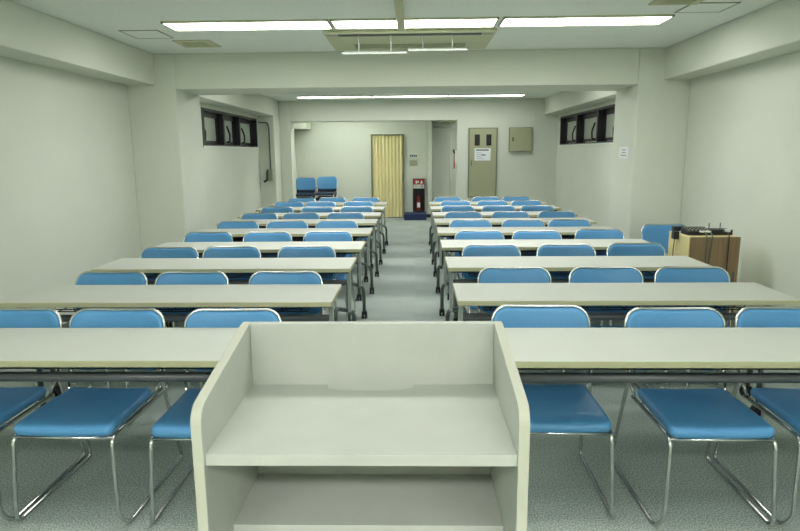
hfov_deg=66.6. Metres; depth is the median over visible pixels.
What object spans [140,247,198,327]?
chair
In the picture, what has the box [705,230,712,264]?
cable
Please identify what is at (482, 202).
chair
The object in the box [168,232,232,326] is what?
chair
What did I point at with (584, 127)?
window
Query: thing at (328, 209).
chair
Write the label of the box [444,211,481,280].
chair
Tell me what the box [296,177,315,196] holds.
chair
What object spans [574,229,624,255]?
chair
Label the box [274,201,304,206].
chair
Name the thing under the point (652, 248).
chair
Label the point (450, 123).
pipe
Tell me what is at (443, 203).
chair
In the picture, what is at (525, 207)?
chair
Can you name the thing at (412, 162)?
switch plate
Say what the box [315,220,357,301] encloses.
chair
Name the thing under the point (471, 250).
chair
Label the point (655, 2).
ceiling vent
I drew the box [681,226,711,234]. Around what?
mixer
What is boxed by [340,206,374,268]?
chair
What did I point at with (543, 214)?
chair
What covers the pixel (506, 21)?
diffuser
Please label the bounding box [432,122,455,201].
wall
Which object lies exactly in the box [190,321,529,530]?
lectern
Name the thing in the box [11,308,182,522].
chair
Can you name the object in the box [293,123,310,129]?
trim
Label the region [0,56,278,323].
wall
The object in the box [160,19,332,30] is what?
recessed light
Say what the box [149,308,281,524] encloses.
chair
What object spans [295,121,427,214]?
wall
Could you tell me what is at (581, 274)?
chair
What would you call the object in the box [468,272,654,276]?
wire shelf
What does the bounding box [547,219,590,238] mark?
chair
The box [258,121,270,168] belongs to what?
conduit
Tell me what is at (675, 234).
power adapter
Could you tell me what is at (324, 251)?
chair
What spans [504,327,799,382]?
desk
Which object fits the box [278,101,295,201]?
wall
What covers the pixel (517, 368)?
wire shelf
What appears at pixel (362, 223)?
desk
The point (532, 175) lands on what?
wall
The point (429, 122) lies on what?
trim
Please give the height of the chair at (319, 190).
0.774 m
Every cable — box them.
[699,230,706,262]
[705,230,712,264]
[723,231,729,270]
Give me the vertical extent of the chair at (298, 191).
0.774 m
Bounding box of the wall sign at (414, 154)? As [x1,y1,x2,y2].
[408,152,417,156]
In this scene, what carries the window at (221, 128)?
in the wall at (69, 207)
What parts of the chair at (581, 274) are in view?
frame, backrest, seat, frame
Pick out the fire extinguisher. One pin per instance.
(418, 199)
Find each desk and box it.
[0,284,341,408]
[0,328,237,381]
[91,257,356,320]
[154,241,366,327]
[196,228,373,300]
[217,219,378,281]
[237,212,382,267]
[256,206,385,253]
[269,202,387,247]
[429,201,547,247]
[430,205,560,256]
[432,211,577,268]
[433,218,596,281]
[436,226,613,299]
[439,239,649,320]
[445,256,710,320]
[453,282,799,415]
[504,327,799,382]
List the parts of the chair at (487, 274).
backrest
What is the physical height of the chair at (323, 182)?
0.774 m
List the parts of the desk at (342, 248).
rail, foot frame, post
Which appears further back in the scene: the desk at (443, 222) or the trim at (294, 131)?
the trim at (294, 131)
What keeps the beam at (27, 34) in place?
attached to the wall at (69, 207)
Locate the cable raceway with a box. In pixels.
[394,0,404,30]
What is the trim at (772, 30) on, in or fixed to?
attached to the wall at (742, 164)
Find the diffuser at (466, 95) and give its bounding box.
[466,95,522,95]
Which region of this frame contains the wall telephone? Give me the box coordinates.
[453,149,456,168]
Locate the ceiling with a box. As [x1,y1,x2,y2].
[10,0,779,105]
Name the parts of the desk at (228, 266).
rail, foot frame, post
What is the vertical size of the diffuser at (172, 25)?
0.009 m
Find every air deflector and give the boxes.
[342,35,406,53]
[408,35,467,50]
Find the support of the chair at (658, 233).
on the floor
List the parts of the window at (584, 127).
sash, pane, sill, sash, pane, handle, sash, pane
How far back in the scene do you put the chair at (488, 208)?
8.13 m
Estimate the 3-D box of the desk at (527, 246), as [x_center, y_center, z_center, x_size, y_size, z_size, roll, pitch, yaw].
[1.259,0.148,5.323,1.812,0.700,0.450,0,11,1]
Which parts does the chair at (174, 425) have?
frame, rail, seat, backrest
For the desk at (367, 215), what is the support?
on the floor
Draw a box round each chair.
[0,308,85,520]
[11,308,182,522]
[33,271,161,422]
[125,271,228,424]
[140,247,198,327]
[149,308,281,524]
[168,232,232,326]
[202,246,260,307]
[217,221,258,228]
[241,213,277,219]
[243,231,292,241]
[248,271,322,313]
[260,207,293,212]
[266,220,307,241]
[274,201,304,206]
[277,245,338,320]
[282,212,319,227]
[288,197,315,201]
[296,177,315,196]
[296,188,316,197]
[300,206,333,212]
[303,231,355,320]
[305,201,335,206]
[315,176,336,199]
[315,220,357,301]
[316,184,337,200]
[318,197,345,201]
[327,212,364,282]
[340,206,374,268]
[343,201,373,257]
[352,197,380,246]
[433,197,461,245]
[440,200,470,239]
[441,205,474,268]
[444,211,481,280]
[447,219,491,294]
[453,230,504,320]
[461,244,520,312]
[472,196,499,201]
[477,200,507,205]
[477,267,564,384]
[481,205,515,211]
[491,211,529,226]
[491,304,614,518]
[501,219,544,226]
[502,196,529,200]
[511,200,541,205]
[512,230,561,255]
[520,205,553,210]
[536,244,611,325]
[537,211,575,217]
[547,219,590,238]
[561,266,667,392]
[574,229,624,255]
[600,242,665,325]
[614,307,777,526]
[641,224,684,252]
[643,266,765,417]
[713,306,799,525]
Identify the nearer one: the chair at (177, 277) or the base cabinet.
the chair at (177, 277)
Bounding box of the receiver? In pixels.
[707,223,732,234]
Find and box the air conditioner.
[323,28,496,50]
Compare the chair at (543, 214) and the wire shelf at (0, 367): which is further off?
the chair at (543, 214)
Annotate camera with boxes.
[671,226,683,230]
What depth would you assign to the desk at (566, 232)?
6.21 m
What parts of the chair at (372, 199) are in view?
backrest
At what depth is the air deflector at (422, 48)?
5.21 m
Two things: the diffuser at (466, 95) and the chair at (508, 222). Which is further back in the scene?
the diffuser at (466, 95)
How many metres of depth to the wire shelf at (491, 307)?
3.46 m
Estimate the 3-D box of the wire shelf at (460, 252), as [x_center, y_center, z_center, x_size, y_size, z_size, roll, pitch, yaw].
[1.258,-0.138,5.336,1.480,0.071,0.246,0,11,1]
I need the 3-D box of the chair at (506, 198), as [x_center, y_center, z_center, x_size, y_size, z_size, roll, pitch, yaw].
[1.855,-0.685,9.595,0.476,0.774,0.594,0,11,1]
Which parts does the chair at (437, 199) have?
backrest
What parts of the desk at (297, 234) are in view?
rail, foot frame, post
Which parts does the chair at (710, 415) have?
frame, backrest, seat, rail, frame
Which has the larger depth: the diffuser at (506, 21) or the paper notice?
the paper notice
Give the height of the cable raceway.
0.045 m
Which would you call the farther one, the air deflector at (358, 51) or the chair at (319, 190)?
the chair at (319, 190)
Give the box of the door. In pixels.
[371,134,404,216]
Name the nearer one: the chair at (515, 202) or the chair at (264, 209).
the chair at (264, 209)
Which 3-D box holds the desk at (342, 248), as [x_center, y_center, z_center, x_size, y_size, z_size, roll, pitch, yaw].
[-1.210,0.171,5.311,1.812,0.700,0.450,0,11,1]
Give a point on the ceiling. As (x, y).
(103, 17)
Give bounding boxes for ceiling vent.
[172,40,220,47]
[648,0,704,4]
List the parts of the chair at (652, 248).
backrest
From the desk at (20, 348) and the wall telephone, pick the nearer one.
the desk at (20, 348)
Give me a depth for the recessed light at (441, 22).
4.85 m
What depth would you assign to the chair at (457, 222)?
6.46 m
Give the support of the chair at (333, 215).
on the floor
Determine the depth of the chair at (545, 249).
4.70 m
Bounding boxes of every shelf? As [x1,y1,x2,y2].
[0,367,213,368]
[55,307,309,311]
[145,274,332,277]
[199,254,346,257]
[205,385,516,465]
[233,238,356,241]
[234,474,502,530]
[452,237,573,239]
[459,251,605,255]
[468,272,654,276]
[483,305,748,310]
[517,368,799,369]
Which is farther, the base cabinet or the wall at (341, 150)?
the wall at (341, 150)
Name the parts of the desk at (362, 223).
rail, foot frame, post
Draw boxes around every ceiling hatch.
[118,30,172,38]
[674,2,740,12]
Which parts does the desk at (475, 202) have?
foot frame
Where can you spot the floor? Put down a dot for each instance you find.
(562, 495)
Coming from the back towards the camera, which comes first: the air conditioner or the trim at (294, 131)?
the trim at (294, 131)
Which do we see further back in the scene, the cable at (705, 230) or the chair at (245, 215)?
the chair at (245, 215)
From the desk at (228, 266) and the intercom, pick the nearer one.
the desk at (228, 266)
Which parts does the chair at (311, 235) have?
backrest, seat, frame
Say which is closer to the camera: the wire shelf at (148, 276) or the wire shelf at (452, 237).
the wire shelf at (148, 276)
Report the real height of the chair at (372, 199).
0.774 m
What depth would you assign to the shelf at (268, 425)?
1.20 m
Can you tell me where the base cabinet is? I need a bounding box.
[668,231,740,327]
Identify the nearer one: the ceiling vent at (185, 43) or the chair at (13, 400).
the chair at (13, 400)
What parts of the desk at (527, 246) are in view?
post, foot frame, rail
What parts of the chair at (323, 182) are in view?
seat, backrest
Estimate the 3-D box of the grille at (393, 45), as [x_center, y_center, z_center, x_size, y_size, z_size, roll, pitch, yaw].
[0.096,-2.078,5.766,1.040,0.008,0.198,0,11,1]
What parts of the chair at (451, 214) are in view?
backrest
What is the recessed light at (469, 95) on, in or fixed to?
in the ceiling
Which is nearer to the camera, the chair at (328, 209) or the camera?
the camera
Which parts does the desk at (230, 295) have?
foot frame, post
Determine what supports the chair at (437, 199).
on the floor
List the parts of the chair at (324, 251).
backrest, frame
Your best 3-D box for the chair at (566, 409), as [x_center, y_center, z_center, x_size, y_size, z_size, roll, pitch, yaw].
[0.645,0.610,2.662,0.476,0.774,0.594,0,11,2]
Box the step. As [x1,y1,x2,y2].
[404,212,426,219]
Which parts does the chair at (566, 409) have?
backrest, seat, rail, frame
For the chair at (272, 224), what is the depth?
6.49 m
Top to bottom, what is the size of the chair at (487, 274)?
0.774 m
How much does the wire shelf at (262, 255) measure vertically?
0.071 m
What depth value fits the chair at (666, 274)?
3.74 m
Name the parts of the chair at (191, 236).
backrest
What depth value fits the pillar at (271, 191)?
11.79 m
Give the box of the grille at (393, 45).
[354,43,465,48]
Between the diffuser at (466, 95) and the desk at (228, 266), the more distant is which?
the diffuser at (466, 95)
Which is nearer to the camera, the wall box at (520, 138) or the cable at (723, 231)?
the cable at (723, 231)
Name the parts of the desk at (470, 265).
post, foot frame, rail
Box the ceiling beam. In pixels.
[174,48,639,94]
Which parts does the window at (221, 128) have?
pane, sash, pane, handle, sash, sill, pane, sash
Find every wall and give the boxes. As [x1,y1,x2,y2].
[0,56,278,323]
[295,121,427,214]
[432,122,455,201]
[456,98,557,205]
[555,50,799,312]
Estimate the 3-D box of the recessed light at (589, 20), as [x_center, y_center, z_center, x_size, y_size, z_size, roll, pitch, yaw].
[1.456,-1.941,4.836,1.305,0.016,0.315,0,11,1]
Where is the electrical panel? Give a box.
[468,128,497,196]
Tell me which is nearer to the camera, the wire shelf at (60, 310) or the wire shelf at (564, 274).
the wire shelf at (60, 310)
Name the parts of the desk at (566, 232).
post, foot frame, rail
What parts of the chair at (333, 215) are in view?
backrest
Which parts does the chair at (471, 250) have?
backrest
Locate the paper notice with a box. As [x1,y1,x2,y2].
[474,148,490,160]
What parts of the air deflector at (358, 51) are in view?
blade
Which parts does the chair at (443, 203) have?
backrest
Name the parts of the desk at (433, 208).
foot frame, post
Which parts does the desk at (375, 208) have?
foot frame, post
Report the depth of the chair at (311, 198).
9.85 m
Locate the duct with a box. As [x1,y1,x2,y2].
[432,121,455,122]
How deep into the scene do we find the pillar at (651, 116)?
6.38 m
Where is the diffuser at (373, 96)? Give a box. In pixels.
[373,96,446,96]
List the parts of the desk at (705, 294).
post, foot frame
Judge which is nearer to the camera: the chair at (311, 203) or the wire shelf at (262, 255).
the wire shelf at (262, 255)
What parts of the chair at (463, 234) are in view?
frame, backrest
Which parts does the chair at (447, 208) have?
backrest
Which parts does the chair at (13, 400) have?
seat, backrest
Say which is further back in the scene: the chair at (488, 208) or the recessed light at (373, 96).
the recessed light at (373, 96)
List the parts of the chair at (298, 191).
backrest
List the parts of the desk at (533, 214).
post, foot frame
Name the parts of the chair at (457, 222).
backrest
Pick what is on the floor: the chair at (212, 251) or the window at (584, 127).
the chair at (212, 251)
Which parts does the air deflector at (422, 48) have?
blade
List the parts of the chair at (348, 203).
backrest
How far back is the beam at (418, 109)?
12.04 m
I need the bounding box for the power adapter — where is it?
[671,231,678,255]
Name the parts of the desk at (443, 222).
post, foot frame, rail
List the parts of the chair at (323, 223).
backrest, frame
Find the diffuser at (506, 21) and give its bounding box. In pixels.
[501,17,669,25]
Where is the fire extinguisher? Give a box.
[416,193,421,210]
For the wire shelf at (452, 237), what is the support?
attached to the desk at (566, 232)
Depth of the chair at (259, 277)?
3.71 m
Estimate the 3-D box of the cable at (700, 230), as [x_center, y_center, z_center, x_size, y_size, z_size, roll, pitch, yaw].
[2.423,-0.009,4.898,0.018,0.546,0.123,-1,11,-3]
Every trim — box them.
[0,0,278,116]
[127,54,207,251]
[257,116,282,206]
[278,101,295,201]
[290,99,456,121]
[293,122,296,183]
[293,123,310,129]
[428,121,431,213]
[544,0,799,114]
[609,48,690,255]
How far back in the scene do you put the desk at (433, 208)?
8.70 m
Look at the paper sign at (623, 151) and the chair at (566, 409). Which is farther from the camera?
the paper sign at (623, 151)
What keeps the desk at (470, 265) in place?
on the floor
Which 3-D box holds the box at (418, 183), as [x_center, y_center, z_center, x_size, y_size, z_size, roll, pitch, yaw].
[0.429,-1.606,13.919,0.270,0.750,0.168,0,11,1]
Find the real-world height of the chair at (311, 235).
0.774 m
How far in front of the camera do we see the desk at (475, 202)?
9.49 m
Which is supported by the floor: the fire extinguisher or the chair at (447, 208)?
the chair at (447, 208)
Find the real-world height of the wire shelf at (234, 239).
0.071 m
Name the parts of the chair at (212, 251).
backrest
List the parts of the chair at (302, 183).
seat, backrest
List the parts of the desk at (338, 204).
foot frame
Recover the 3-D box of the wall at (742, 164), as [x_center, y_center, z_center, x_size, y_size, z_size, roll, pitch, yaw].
[3.043,-0.643,4.578,0.220,2.500,15.380,0,11,1]
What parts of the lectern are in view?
panel, panel, panel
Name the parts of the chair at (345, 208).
backrest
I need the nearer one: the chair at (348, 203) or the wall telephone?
the chair at (348, 203)
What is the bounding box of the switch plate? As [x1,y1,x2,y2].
[410,160,416,165]
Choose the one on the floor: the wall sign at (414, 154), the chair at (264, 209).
the chair at (264, 209)
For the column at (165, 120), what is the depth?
6.53 m
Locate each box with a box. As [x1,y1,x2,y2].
[413,178,424,211]
[509,127,532,151]
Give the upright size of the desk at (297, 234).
0.700 m
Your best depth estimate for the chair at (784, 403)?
2.67 m
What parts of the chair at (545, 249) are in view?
backrest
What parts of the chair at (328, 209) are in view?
backrest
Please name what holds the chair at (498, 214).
on the floor
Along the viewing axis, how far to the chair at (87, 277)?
3.74 m
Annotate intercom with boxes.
[264,169,272,182]
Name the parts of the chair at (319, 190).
backrest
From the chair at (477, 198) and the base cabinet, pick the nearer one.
the base cabinet
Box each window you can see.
[201,106,258,147]
[559,102,614,145]
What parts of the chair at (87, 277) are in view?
frame, backrest, frame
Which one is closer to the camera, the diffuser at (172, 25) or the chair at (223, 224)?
the diffuser at (172, 25)
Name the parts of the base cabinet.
door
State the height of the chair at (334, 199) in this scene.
0.774 m
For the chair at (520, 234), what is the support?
on the floor
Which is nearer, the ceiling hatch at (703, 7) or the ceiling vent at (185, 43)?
the ceiling hatch at (703, 7)
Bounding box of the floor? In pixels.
[0,217,799,530]
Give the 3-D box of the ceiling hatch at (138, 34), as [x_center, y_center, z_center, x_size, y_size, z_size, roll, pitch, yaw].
[-2.187,-1.997,5.268,0.330,0.006,0.360,0,11,1]
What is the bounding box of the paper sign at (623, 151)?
[619,147,628,158]
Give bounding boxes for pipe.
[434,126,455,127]
[450,123,451,196]
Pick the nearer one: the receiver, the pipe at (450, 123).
the receiver
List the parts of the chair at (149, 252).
backrest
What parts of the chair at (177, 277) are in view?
frame, backrest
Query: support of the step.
on the floor
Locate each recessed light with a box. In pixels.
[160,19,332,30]
[296,96,371,97]
[330,17,498,28]
[372,95,447,97]
[448,94,525,96]
[498,14,674,26]
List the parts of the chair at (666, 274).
frame, backrest, frame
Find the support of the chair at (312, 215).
on the floor
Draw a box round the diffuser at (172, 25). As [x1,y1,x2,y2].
[166,22,329,29]
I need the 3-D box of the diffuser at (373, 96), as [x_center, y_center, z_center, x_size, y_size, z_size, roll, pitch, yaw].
[0.185,-3.111,11.189,1.361,0.009,0.236,0,11,1]
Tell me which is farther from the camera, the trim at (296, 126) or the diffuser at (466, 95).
the trim at (296, 126)
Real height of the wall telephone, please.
0.384 m
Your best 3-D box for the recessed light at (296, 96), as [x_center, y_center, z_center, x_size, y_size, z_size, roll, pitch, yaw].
[-1.210,-3.104,11.224,1.375,0.016,0.260,0,11,1]
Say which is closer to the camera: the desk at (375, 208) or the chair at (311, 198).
the desk at (375, 208)
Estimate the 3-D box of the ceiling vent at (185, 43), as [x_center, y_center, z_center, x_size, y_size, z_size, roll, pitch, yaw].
[-1.901,-2.074,5.715,0.350,0.022,0.340,0,11,1]
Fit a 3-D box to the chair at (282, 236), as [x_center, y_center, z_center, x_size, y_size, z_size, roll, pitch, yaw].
[-1.217,0.115,5.413,0.476,0.774,0.594,0,11,2]
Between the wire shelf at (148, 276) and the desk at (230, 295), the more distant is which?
the wire shelf at (148, 276)
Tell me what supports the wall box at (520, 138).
attached to the wall at (532, 175)
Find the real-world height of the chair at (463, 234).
0.774 m
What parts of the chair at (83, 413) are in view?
frame, rail, seat, backrest, frame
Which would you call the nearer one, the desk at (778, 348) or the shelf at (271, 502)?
the shelf at (271, 502)
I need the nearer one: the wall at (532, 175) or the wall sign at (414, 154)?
the wall at (532, 175)
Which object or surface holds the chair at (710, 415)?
on the floor
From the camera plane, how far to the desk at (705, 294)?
3.37 m

